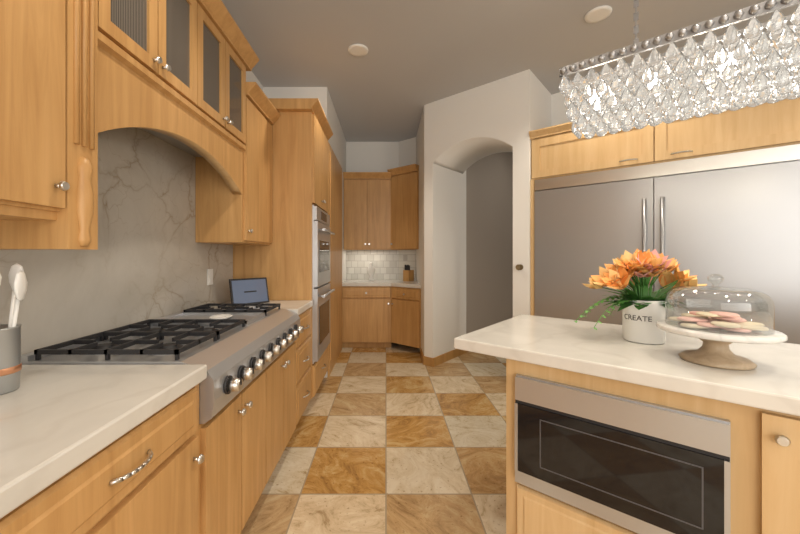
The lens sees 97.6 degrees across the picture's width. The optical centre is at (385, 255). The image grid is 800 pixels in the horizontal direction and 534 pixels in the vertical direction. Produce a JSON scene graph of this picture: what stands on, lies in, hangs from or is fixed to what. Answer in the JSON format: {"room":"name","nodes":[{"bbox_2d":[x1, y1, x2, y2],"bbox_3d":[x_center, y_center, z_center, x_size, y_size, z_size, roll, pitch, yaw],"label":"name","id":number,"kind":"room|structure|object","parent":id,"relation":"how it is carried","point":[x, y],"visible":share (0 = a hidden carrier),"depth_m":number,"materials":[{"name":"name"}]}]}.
{"room":"kitchen","nodes":[
{"label":"kitchen","id":0,"kind":"room"},
{"bbox_2d":[0,71,262,354],"bbox_3d":[-1.343,-0.247,0.090,0.134,3.055,7.180,0,0,0],"label":"wall","id":1,"kind":"structure","parent":0,"point":[150,258],"depth_m":1.73,"materials":[{"name":"white marble stone slab"}]},
{"bbox_2d":[0,0,97,249],"bbox_3d":[-1.077,-0.693,0.230,0.395,1.345,1.829,0,0,0],"label":"upper cabinet","id":2,"kind":"object","parent":1,"relation":"attached to","point":[48,124],"visible":1,"depth_m":1.00,"materials":[{"name":"brown wood"}]},
{"bbox_2d":[98,0,258,241],"bbox_3d":[-1.077,-0.728,1.786,0.395,1.275,1.281,0,0,0],"label":"range hood cabinet","id":3,"kind":"object","parent":1,"relation":"attached to","point":[172,72],"visible":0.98,"depth_m":1.72,"materials":[{"name":"brown wood"}]},
{"bbox_2d":[207,269,212,284],"bbox_3d":[-1.272,0.152,2.535,0.008,0.115,0.070,0,0,0],"label":"electrical outlet plate","id":4,"kind":"object","parent":1,"relation":"attached to","point":[209,276],"visible":1,"depth_m":2.52,"materials":[{"name":"white plastic"}]},
{"bbox_2d":[198,82,279,244],"bbox_3d":[-1.077,-0.632,2.640,0.395,1.085,0.552,0,0,0],"label":"upper cabinet","id":5,"kind":"object","parent":1,"relation":"attached to","point":[262,115],"visible":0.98,"depth_m":2.57,"materials":[{"name":"brown wood"}]},
{"bbox_2d":[263,87,345,377],"bbox_3d":[-1.015,-0.247,4.615,0.790,3.055,1.870,0,0,0],"label":"wall","id":6,"kind":"structure","parent":0,"point":[337,141],"depth_m":3.91,"materials":[{"name":"white paint"}]},
{"bbox_2d":[328,144,341,376],"bbox_3d":[-0.605,0.045,4.240,0.026,2.470,1.080,0,0,0],"label":"panel","id":7,"kind":"object","parent":6,"relation":"attached to","point":[335,214],"visible":0.93,"depth_m":4.10,"materials":[{"name":"brown wood"}]},
{"bbox_2d":[241,342,505,533],"bbox_3d":[2.775,1.305,3.000,8.450,0.050,13.000,0,0,0],"label":"floor","id":8,"kind":"structure","parent":0,"point":[395,438],"depth_m":2.27,"materials":[{"name":"tile"}]},
{"bbox_2d":[0,384,211,533],"bbox_3d":[-0.944,0.850,0.851,0.656,0.860,0.662,0,0,0],"label":"base cabinet","id":9,"kind":"object","parent":8,"relation":"on","point":[174,467],"depth_m":0.89,"materials":[{"name":"brown wood"}]},
{"bbox_2d":[0,300,312,518],"bbox_3d":[-0.950,0.395,1.149,0.679,0.049,3.537,0,0,0],"label":"countertop","id":10,"kind":"structure","parent":9,"relation":"on","point":[57,422],"depth_m":0.84,"materials":[{"name":"white stone"}]},
{"bbox_2d":[0,263,27,394],"bbox_3d":[-1.060,0.184,0.951,0.124,0.369,0.122,0,0,0],"label":"utensil crock","id":11,"kind":"object","parent":10,"relation":"on","point":[10,355],"visible":1,"depth_m":0.95,"materials":[{"name":"grey ceramic"}]},
{"bbox_2d":[229,277,268,302],"bbox_3d":[-1.054,0.270,2.689,0.090,0.195,0.300,0,0,40],"label":"smart display","id":12,"kind":"object","parent":10,"relation":"on","point":[249,290],"visible":0.83,"depth_m":2.67,"materials":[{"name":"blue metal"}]},
{"bbox_2d":[212,363,271,533],"bbox_3d":[-0.944,0.850,1.496,0.656,0.860,0.628,0,0,0],"label":"base cabinet","id":13,"kind":"object","parent":8,"relation":"on","point":[242,429],"depth_m":1.51,"materials":[{"name":"brown wood"}]},
{"bbox_2d":[21,303,303,423],"bbox_3d":[-0.903,0.453,1.810,0.730,0.251,1.214,0,0,0],"label":"range","id":14,"kind":"object","parent":13,"relation":"in","point":[236,348],"visible":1,"depth_m":1.45,"materials":[{"name":"metal"}]},
{"bbox_2d":[233,98,334,398],"bbox_3d":[-0.905,-0.003,3.267,0.765,2.565,0.823,0,0,0],"label":"tall cabinet","id":15,"kind":"object","parent":8,"relation":"on","point":[291,261],"visible":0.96,"depth_m":2.92,"materials":[{"name":"brown wood"}]},
{"bbox_2d":[272,315,299,472],"bbox_3d":[-0.944,0.850,2.117,0.656,0.860,0.613,0,0,0],"label":"base cabinet","id":16,"kind":"object","parent":8,"relation":"on","point":[286,367],"depth_m":2.14,"materials":[{"name":"brown wood"}]},
{"bbox_2d":[300,308,310,417],"bbox_3d":[-0.944,0.850,2.671,0.656,0.860,0.495,0,0,0],"label":"base cabinet","id":17,"kind":"object","parent":8,"relation":"on","point":[305,317],"depth_m":2.68,"materials":[{"name":"brown wood"}]},
{"bbox_2d":[342,286,420,347],"bbox_3d":[-0.085,0.850,4.964,1.066,0.860,0.951,0,0,0],"label":"base","id":18,"kind":"object","parent":8,"relation":"on","point":[379,316],"visible":0.94,"depth_m":4.80,"materials":[{"name":"brown wood"}]},
{"bbox_2d":[342,280,420,288],"bbox_3d":[-0.085,0.395,4.951,1.066,0.049,0.972,0,0,0],"label":"countertop","id":19,"kind":"structure","parent":18,"relation":"on","point":[406,284],"depth_m":4.79,"materials":[{"name":"white stone"}]},
{"bbox_2d":[367,262,374,280],"bbox_3d":[-0.220,0.232,5.220,0.120,0.275,0.120,0,0,0],"label":"decorative jar","id":20,"kind":"object","parent":19,"relation":"on","point":[371,269],"visible":1,"depth_m":5.18,"materials":[{"name":"white ceramic"}]},
{"bbox_2d":[403,265,413,280],"bbox_3d":[0.330,0.249,5.136,0.100,0.239,0.130,0,0,41],"label":"knife block","id":21,"kind":"object","parent":19,"relation":"on","point":[408,274],"visible":1,"depth_m":5.09,"materials":[{"name":"brown wood"}]},
{"bbox_2d":[424,349,468,366],"bbox_3d":[3.726,1.230,4.447,6.571,0.100,3.868,0,0,0],"label":"baseboard","id":22,"kind":"structure","parent":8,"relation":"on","point":[440,359],"depth_m":4.18,"materials":[{"name":"brown wood"}]},
{"bbox_2d":[506,359,799,533],"bbox_3d":[1.428,0.851,1.128,1.858,0.859,0.828,0,0,41],"label":"kitchen island","id":23,"kind":"object","parent":8,"relation":"on","point":[587,454],"visible":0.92,"depth_m":1.14,"materials":[{"name":"brown wood"}]},
{"bbox_2d":[454,314,799,415],"bbox_3d":[1.451,0.395,1.146,2.300,0.049,0.850,0,0,41],"label":"island countertop","id":24,"kind":"structure","parent":23,"relation":"on","point":[771,381],"depth_m":1.29,"materials":[{"name":"white stone"}]},
{"bbox_2d":[575,249,706,344],"bbox_3d":[1.109,0.168,1.590,0.501,0.402,0.400,0,0,0],"label":"flower pot","id":25,"kind":"object","parent":24,"relation":"on","point":[641,303],"visible":1,"depth_m":1.48,"materials":[{"name":"white ceramic"}]},
{"bbox_2d":[656,274,787,370],"bbox_3d":[1.149,0.216,1.220,0.330,0.306,0.330,0,0,0],"label":"cake stand","id":26,"kind":"object","parent":24,"relation":"on","point":[717,333],"visible":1,"depth_m":1.17,"materials":[{"name":"white ceramic"}]},
{"bbox_2d":[529,97,799,315],"bbox_3d":[2.309,0.052,2.946,1.923,2.455,0.717,0,0,41],"label":"surround","id":27,"kind":"object","parent":8,"relation":"on","point":[560,150],"visible":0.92,"depth_m":2.71,"materials":[{"name":"brown wood"}]},
{"bbox_2d":[535,144,799,343],"bbox_3d":[2.278,0.282,2.944,1.798,1.995,0.761,0,0,41],"label":"refrigerator","id":28,"kind":"object","parent":8,"relation":"on","point":[733,219],"visible":0.52,"depth_m":2.59,"materials":[{"name":"metal"}]},
{"bbox_2d":[346,137,415,280],"bbox_3d":[-0.085,-0.247,5.388,1.070,3.055,0.324,0,0,0],"label":"wall","id":29,"kind":"structure","parent":0,"point":[375,157],"depth_m":5.44,"materials":[{"name":"white tile"}]},
{"bbox_2d":[343,164,418,249],"bbox_3d":[0.013,-0.667,5.088,1.262,1.155,0.713,0,0,0],"label":"upper cabinet","id":30,"kind":"object","parent":29,"relation":"attached to","point":[381,210],"visible":1,"depth_m":5.10,"materials":[{"name":"brown wood"}]},
{"bbox_2d":[416,69,550,357],"bbox_3d":[1.136,-0.247,4.278,1.372,3.055,1.904,0,0,0],"label":"wall","id":31,"kind":"structure","parent":0,"point":[458,135],"depth_m":4.04,"materials":[{"name":"white paint"}]},
{"bbox_2d":[420,348,423,364],"bbox_3d":[0.443,1.230,4.303,0.014,0.100,0.375,0,0,0],"label":"baseboard","id":32,"kind":"object","parent":31,"relation":"attached to","point":[422,355],"visible":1,"depth_m":4.25,"materials":[{"name":"brown wood"}]},
{"bbox_2d":[515,264,522,269],"bbox_3d":[1.277,0.110,3.356,0.056,0.056,0.068,0,0,41],"label":"door knob","id":33,"kind":"object","parent":31,"relation":"attached to","point":[519,267],"visible":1,"depth_m":3.34,"materials":[{"name":"gold metal"}]},
{"bbox_2d":[466,152,512,333],"bbox_3d":[4.026,-0.247,5.185,6.858,3.055,5.980,0,0,0],"label":"wall","id":34,"kind":"structure","parent":0,"point":[489,240],"depth_m":5.18,"materials":[{"name":"beige paint"}]},
{"bbox_2d":[222,0,798,141],"bbox_3d":[2.775,-1.800,3.000,8.450,0.050,13.000,0,0,0],"label":"ceiling","id":35,"kind":"structure","parent":0,"point":[404,70],"depth_m":2.90,"materials":[{"name":"grey paint"}]},
{"bbox_2d":[348,44,367,56],"bbox_3d":[-0.240,-1.769,3.016,0.175,0.011,0.175,0,0,-9],"label":"recessed light","id":36,"kind":"object","parent":35,"relation":"in","point":[358,50],"depth_m":3.01,"materials":[{"name":"white plastic"}]},
{"bbox_2d":[584,5,611,22],"bbox_3d":[1.555,-1.769,2.567,0.175,0.011,0.175,0,0,-24],"label":"recessed light","id":37,"kind":"object","parent":35,"relation":"in","point":[598,14],"depth_m":2.56,"materials":[{"name":"white plastic"}]},
{"bbox_2d":[559,0,799,138],"bbox_3d":[1.271,-1.161,1.302,1.104,1.226,0.254,0,0,41],"label":"chandelier","id":38,"kind":"object","parent":35,"relation":"hanging from","point":[757,65],"visible":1,"depth_m":1.31,"materials":[{"name":"clear glass"}]},
{"bbox_2d":[551,78,640,125],"bbox_3d":[3.791,-0.247,2.209,5.450,3.055,0.100,0,0,41],"label":"wall","id":39,"kind":"structure","parent":0,"point":[558,112],"depth_m":3.81,"materials":[{"name":"white paint"}]}
]}

